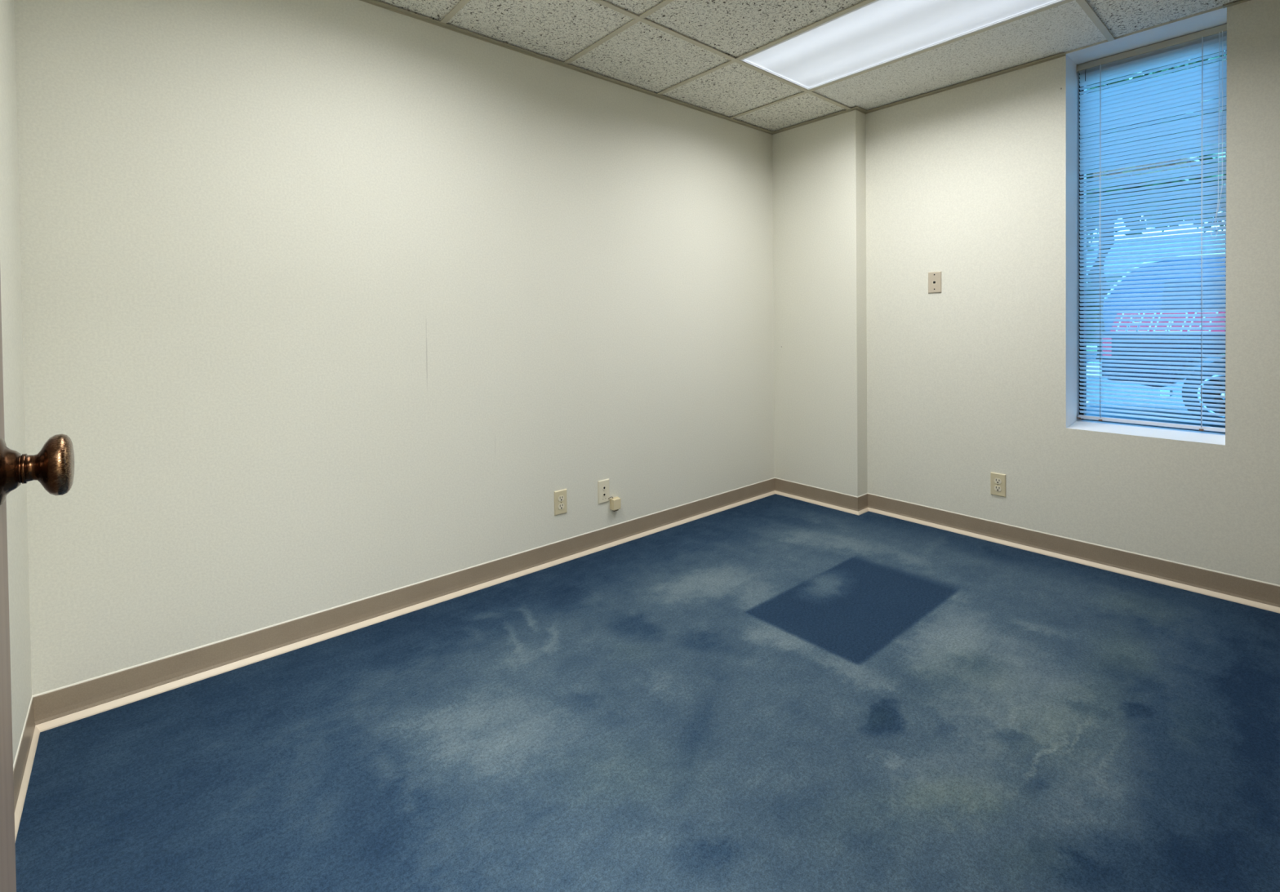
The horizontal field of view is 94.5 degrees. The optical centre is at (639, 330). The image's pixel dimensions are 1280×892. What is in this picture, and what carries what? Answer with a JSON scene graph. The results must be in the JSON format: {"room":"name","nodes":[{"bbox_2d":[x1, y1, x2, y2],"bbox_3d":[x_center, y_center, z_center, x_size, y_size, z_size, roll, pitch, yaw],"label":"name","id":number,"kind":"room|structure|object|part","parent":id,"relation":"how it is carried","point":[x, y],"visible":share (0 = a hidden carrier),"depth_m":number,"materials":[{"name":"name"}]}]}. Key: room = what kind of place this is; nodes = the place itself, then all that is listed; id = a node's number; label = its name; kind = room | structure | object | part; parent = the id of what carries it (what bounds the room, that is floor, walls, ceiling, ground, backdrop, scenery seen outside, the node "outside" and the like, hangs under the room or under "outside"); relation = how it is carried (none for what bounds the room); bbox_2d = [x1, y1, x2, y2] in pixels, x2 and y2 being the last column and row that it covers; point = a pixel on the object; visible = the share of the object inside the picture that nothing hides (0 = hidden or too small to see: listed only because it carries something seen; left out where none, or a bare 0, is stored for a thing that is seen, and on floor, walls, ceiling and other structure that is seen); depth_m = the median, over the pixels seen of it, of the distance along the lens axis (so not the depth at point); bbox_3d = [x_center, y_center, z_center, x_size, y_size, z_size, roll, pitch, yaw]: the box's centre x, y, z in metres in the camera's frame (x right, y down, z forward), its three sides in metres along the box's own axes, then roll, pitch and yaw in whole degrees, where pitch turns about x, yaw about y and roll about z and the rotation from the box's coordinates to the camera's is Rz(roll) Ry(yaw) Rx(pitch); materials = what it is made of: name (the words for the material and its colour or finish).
{"room":"empty office room","nodes":[
{"label":"empty office room","id":0,"kind":"room"},
{"bbox_2d":[0,0,31,764],"bbox_3d":[-0.964,-0.338,0.660,0.120,3.000,2.590,-1,1,-41],"label":"wall","id":1,"kind":"structure","parent":0,"point":[10,230],"depth_m":1.54,"materials":[{"name":"beige paint"}]},
{"bbox_2d":[13,696,39,842],"bbox_3d":[-0.937,1.108,0.771,0.016,0.106,2.470,-1,1,-41],"label":"baseboard","id":2,"kind":"structure","parent":1,"relation":"attached to","point":[25,754],"depth_m":1.52,"materials":[{"name":"beige plastic"}]},
{"bbox_2d":[13,0,774,696],"bbox_3d":[-0.339,-0.378,2.987,4.106,3.000,0.120,-1,1,-41],"label":"wall","id":3,"kind":"structure","parent":0,"point":[326,304],"depth_m":2.23,"materials":[{"name":"beige paint"}]},
{"bbox_2d":[32,477,775,732],"bbox_3d":[-0.414,1.073,2.841,3.510,0.106,0.016,-1,1,-41],"label":"baseboard","id":4,"kind":"structure","parent":3,"relation":"attached to","point":[53,708],"depth_m":2.21,"materials":[{"name":"beige plastic"}]},
{"bbox_2d":[554,488,567,515],"bbox_3d":[-0.384,0.832,2.870,0.071,0.117,0.008,-1,1,-41],"label":"electrical outlet","id":5,"kind":"object","parent":3,"relation":"attached to","point":[560,496],"visible":1,"depth_m":2.87,"materials":[{"name":"beige plastic"}]},
{"bbox_2d":[558,503,564,509],"bbox_3d":[-0.382,0.852,2.869,0.034,0.028,0.003,-1,1,-41],"label":"socket","id":6,"kind":"object","parent":5,"relation":"attached to","point":[561,506],"depth_m":2.87,"materials":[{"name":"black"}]},
{"bbox_2d":[558,495,564,502],"bbox_3d":[-0.383,0.813,2.868,0.034,0.028,0.003,-1,1,-41],"label":"socket","id":7,"kind":"object","parent":5,"relation":"attached to","point":[561,498],"depth_m":2.87,"materials":[{"name":"beige plastic"}]},
{"bbox_2d":[597,479,608,503],"bbox_3d":[-0.185,0.826,3.041,0.071,0.117,0.008,-1,1,-41],"label":"cable jack plate","id":8,"kind":"object","parent":3,"relation":"attached to","point":[603,485],"visible":1,"depth_m":3.04,"materials":[{"name":"beige plastic"}]},
{"bbox_2d":[608,496,621,511],"bbox_3d":[-0.133,0.897,3.072,0.070,0.080,0.030,-1,1,-41],"label":"junction box","id":9,"kind":"object","parent":3,"relation":"attached to","point":[615,503],"visible":1,"depth_m":3.07,"materials":[{"name":"beige plastic"}]},
{"bbox_2d":[15,493,1279,891],"bbox_3d":[1.056,1.190,1.425,4.086,0.120,4.320,-1,1,-41],"label":"floor","id":10,"kind":"structure","parent":0,"point":[774,693],"depth_m":1.64,"materials":[{"name":"blue carpet"}]},
{"bbox_2d":[360,0,1249,134],"bbox_3d":[0.406,-1.304,1.915,3.626,0.048,2.470,-1,1,-41],"label":"ceiling","id":11,"kind":"structure","parent":0,"point":[687,53],"depth_m":2.66,"materials":[{"name":"tile"}]},
{"bbox_2d":[739,0,1064,89],"bbox_3d":[1.088,-1.360,2.578,0.583,0.109,1.192,-1,1,-41],"label":"ceiling light","id":12,"kind":"object","parent":11,"relation":"attached to","point":[877,33],"visible":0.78,"depth_m":2.62,"materials":[{"name":"white plastic"}]},
{"bbox_2d":[772,110,867,497],"bbox_3d":[1.138,-0.204,3.785,0.118,2.600,0.601,-1,1,-41],"label":"wall column","id":13,"kind":"structure","parent":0,"point":[819,167],"depth_m":3.70,"materials":[{"name":"beige paint"}]},
{"bbox_2d":[774,477,868,515],"bbox_3d":[1.149,1.043,3.791,0.132,0.106,0.617,-1,1,-41],"label":"baseboard","id":14,"kind":"structure","parent":13,"relation":"attached to","point":[839,501],"depth_m":3.71,"materials":[{"name":"beige plastic"}]},
{"bbox_2d":[865,0,1279,585],"bbox_3d":[1.965,-0.405,3.183,0.360,3.000,2.590,-1,1,-41],"label":"wall","id":15,"kind":"structure","parent":0,"point":[976,184],"depth_m":2.93,"materials":[{"name":"beige paint"}]},
{"bbox_2d":[928,271,941,293],"bbox_3d":[1.637,-0.270,3.285,0.007,0.117,0.071,-1,1,-41],"label":"data jack plate","id":16,"kind":"object","parent":15,"relation":"attached to","point":[934,277],"visible":1,"depth_m":3.28,"materials":[{"name":"beige plastic"}]},
{"bbox_2d":[990,471,1005,497],"bbox_3d":[1.854,0.796,3.061,0.008,0.117,0.071,-1,1,-41],"label":"electrical outlet","id":17,"kind":"object","parent":15,"relation":"attached to","point":[997,481],"visible":1,"depth_m":3.06,"materials":[{"name":"beige plastic"}]},
{"bbox_2d":[994,485,1001,491],"bbox_3d":[1.853,0.816,3.060,0.003,0.028,0.034,-1,1,-41],"label":"socket","id":18,"kind":"object","parent":17,"relation":"attached to","point":[997,488],"depth_m":3.06,"materials":[{"name":"beige plastic"}]},
{"bbox_2d":[994,478,1001,484],"bbox_3d":[1.852,0.777,3.060,0.003,0.028,0.034,-1,1,-41],"label":"socket","id":19,"kind":"object","parent":17,"relation":"attached to","point":[997,481],"depth_m":3.06,"materials":[{"name":"beige plastic"}]},
{"bbox_2d":[867,493,1279,613],"bbox_3d":[1.994,1.047,2.899,0.016,0.106,1.869,-1,1,-41],"label":"baseboard","id":20,"kind":"structure","parent":15,"relation":"attached to","point":[1235,588],"depth_m":2.75,"materials":[{"name":"beige plastic"}]},
{"bbox_2d":[1067,419,1225,444],"bbox_3d":[2.310,0.461,2.706,0.228,0.020,0.544,-1,1,-41],"label":"window sill","id":21,"kind":"structure","parent":15,"relation":"attached to","point":[1140,430],"depth_m":2.69,"materials":[{"name":"white paint"}]},
{"bbox_2d":[1079,49,1226,433],"bbox_3d":[2.459,-0.400,2.831,0.191,1.844,0.546,-1,1,-41],"label":"window","id":22,"kind":"structure","parent":15,"relation":"in","point":[1084,414],"depth_m":2.97,"materials":[{"name":"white metal"}]},
{"bbox_2d":[1076,23,1226,432],"bbox_3d":[2.360,-0.439,2.744,0.038,1.759,0.545,-1,1,-41],"label":"blind","id":23,"kind":"object","parent":22,"relation":"attached to","point":[1192,46],"visible":0.91,"depth_m":2.72,"materials":[{"name":"white plastic"}]},
{"bbox_3d":[2.245,-0.433,2.879,0.031,1.713,0.004,-1,1,-41],"label":"ladder cord","id":24,"kind":"part","parent":23,"relation":"part of","materials":[{"name":"white fabric"}]},
{"bbox_3d":[2.372,0.429,2.757,0.024,0.016,0.536,-1,1,-41],"label":"rail","id":25,"kind":"part","parent":23,"relation":"part of","materials":[{"name":"white metal"}]},
{"bbox_3d":[2.480,-0.431,2.607,0.031,1.713,0.004,-1,1,-41],"label":"ladder cord","id":26,"kind":"part","parent":23,"relation":"part of","materials":[{"name":"white fabric"}]},
{"bbox_3d":[2.492,-0.846,2.553,0.004,0.883,0.036,-1,1,-41],"label":"lift cord","id":27,"kind":"part","parent":23,"relation":"part of","materials":[{"name":"white fabric"}]},
{"bbox_3d":[1.261,-0.365,0.947,3.626,3.000,0.120,-1,1,-41],"label":"wall","id":28,"kind":"structure","parent":0,"visible":0},
{"bbox_2d":[0,275,74,891],"bbox_3d":[-0.324,0.138,0.245,0.091,2.023,0.861,-1,1,-41],"label":"door","id":29,"kind":"structure","parent":28,"relation":"in","point":[53,467],"depth_m":0.53,"materials":[{"name":"grey wood"}]},
{"bbox_3d":[-0.347,0.138,0.234,0.040,2.023,0.845,-1,1,-41],"label":"panel","id":30,"kind":"part","parent":29,"relation":"part of","materials":[{"name":"grey wood"}]},
{"bbox_3d":[-0.544,0.123,0.532,0.051,0.061,0.061,-1,1,-41],"label":"knob","id":31,"kind":"part","parent":29,"relation":"part of","materials":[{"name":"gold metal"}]},
{"label":"outside","id":32,"kind":"structure","parent":0,"visible":0},
{"bbox_2d":[1086,351,1222,426],"bbox_3d":[23.817,0.623,23.727,59.524,0.100,80.000,-1,1,-41],"label":"parking lot","id":33,"kind":"structure","parent":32,"point":[1130,388],"depth_m":7.91,"materials":[{"name":"grey asphalt"}]},
{"bbox_2d":[1086,253,1225,427],"bbox_3d":[7.433,0.091,5.581,1.810,1.815,4.900,-1,1,-41],"label":"car","id":34,"kind":"object","parent":33,"relation":"on","point":[1167,378],"visible":0.2,"depth_m":6.31,"materials":[{"name":"blue metal"}]},
{"bbox_2d":[1102,337,1111,355],"bbox_3d":[5.309,0.182,6.711,0.058,0.255,0.085,-1,1,-41],"label":"tail light","id":35,"kind":"object","parent":34,"relation":"attached to","point":[1102,338],"depth_m":6.69,"materials":[{"name":"red"}]},
{"bbox_3d":[6.139,-0.574,5.873,0.098,0.466,2.437,-1,1,-43],"label":"edge moulding","id":36,"kind":"part","parent":34,"relation":"part of","materials":[{"name":"white paint"}]},
{"bbox_2d":[1086,234,1225,285],"bbox_3d":[28.779,-2.554,35.906,9.600,5.800,41.600,-1,1,-41],"label":"house","id":37,"kind":"structure","parent":33,"relation":"on","point":[1220,234],"depth_m":32.94,"materials":[{"name":"white"}]},
{"bbox_2d":[1086,49,1226,359],"bbox_3d":[11.555,-3.565,14.853,5.589,8.792,5.772,-1,1,-41],"label":"tree","id":38,"kind":"object","parent":33,"relation":"on","point":[1166,165],"visible":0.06,"depth_m":13.24,"materials":[{"name":"green plant"}]},
{"bbox_3d":[11.514,-5.051,14.862,5.589,5.818,5.851,-1,1,-41],"label":"crown","id":39,"kind":"part","parent":38,"relation":"part of","materials":[{"name":"green plant"}]},
{"bbox_3d":[22.121,0.587,22.265,12.000,0.050,80.000,-1,1,-41],"label":"lawn","id":40,"kind":"structure","parent":33,"relation":"on","visible":0},
{"bbox_2d":[1086,221,1098,250],"bbox_3d":[14.856,-4.137,24.463,6.930,9.599,6.950,-1,1,-41],"label":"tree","id":41,"kind":"object","parent":40,"relation":"on","point":[1095,221],"visible":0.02,"depth_m":22.48,"materials":[{"name":"green plant"}]},
{"bbox_2d":[1086,280,1117,342],"bbox_3d":[22.092,-0.829,24.862,2.074,3.059,22.259,-1,1,-41],"label":"hedge","id":42,"kind":"object","parent":40,"relation":"on","point":[1108,281],"visible":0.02,"depth_m":26.21,"materials":[{"name":"green plant"}]},
{"bbox_2d":[1131,50,1226,232],"bbox_3d":[18.040,-4.147,17.457,7.048,9.752,7.266,-1,1,-41],"label":"tree","id":43,"kind":"object","parent":40,"relation":"on","point":[1223,51],"visible":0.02,"depth_m":17.23,"materials":[{"name":"green plant"}]}
]}

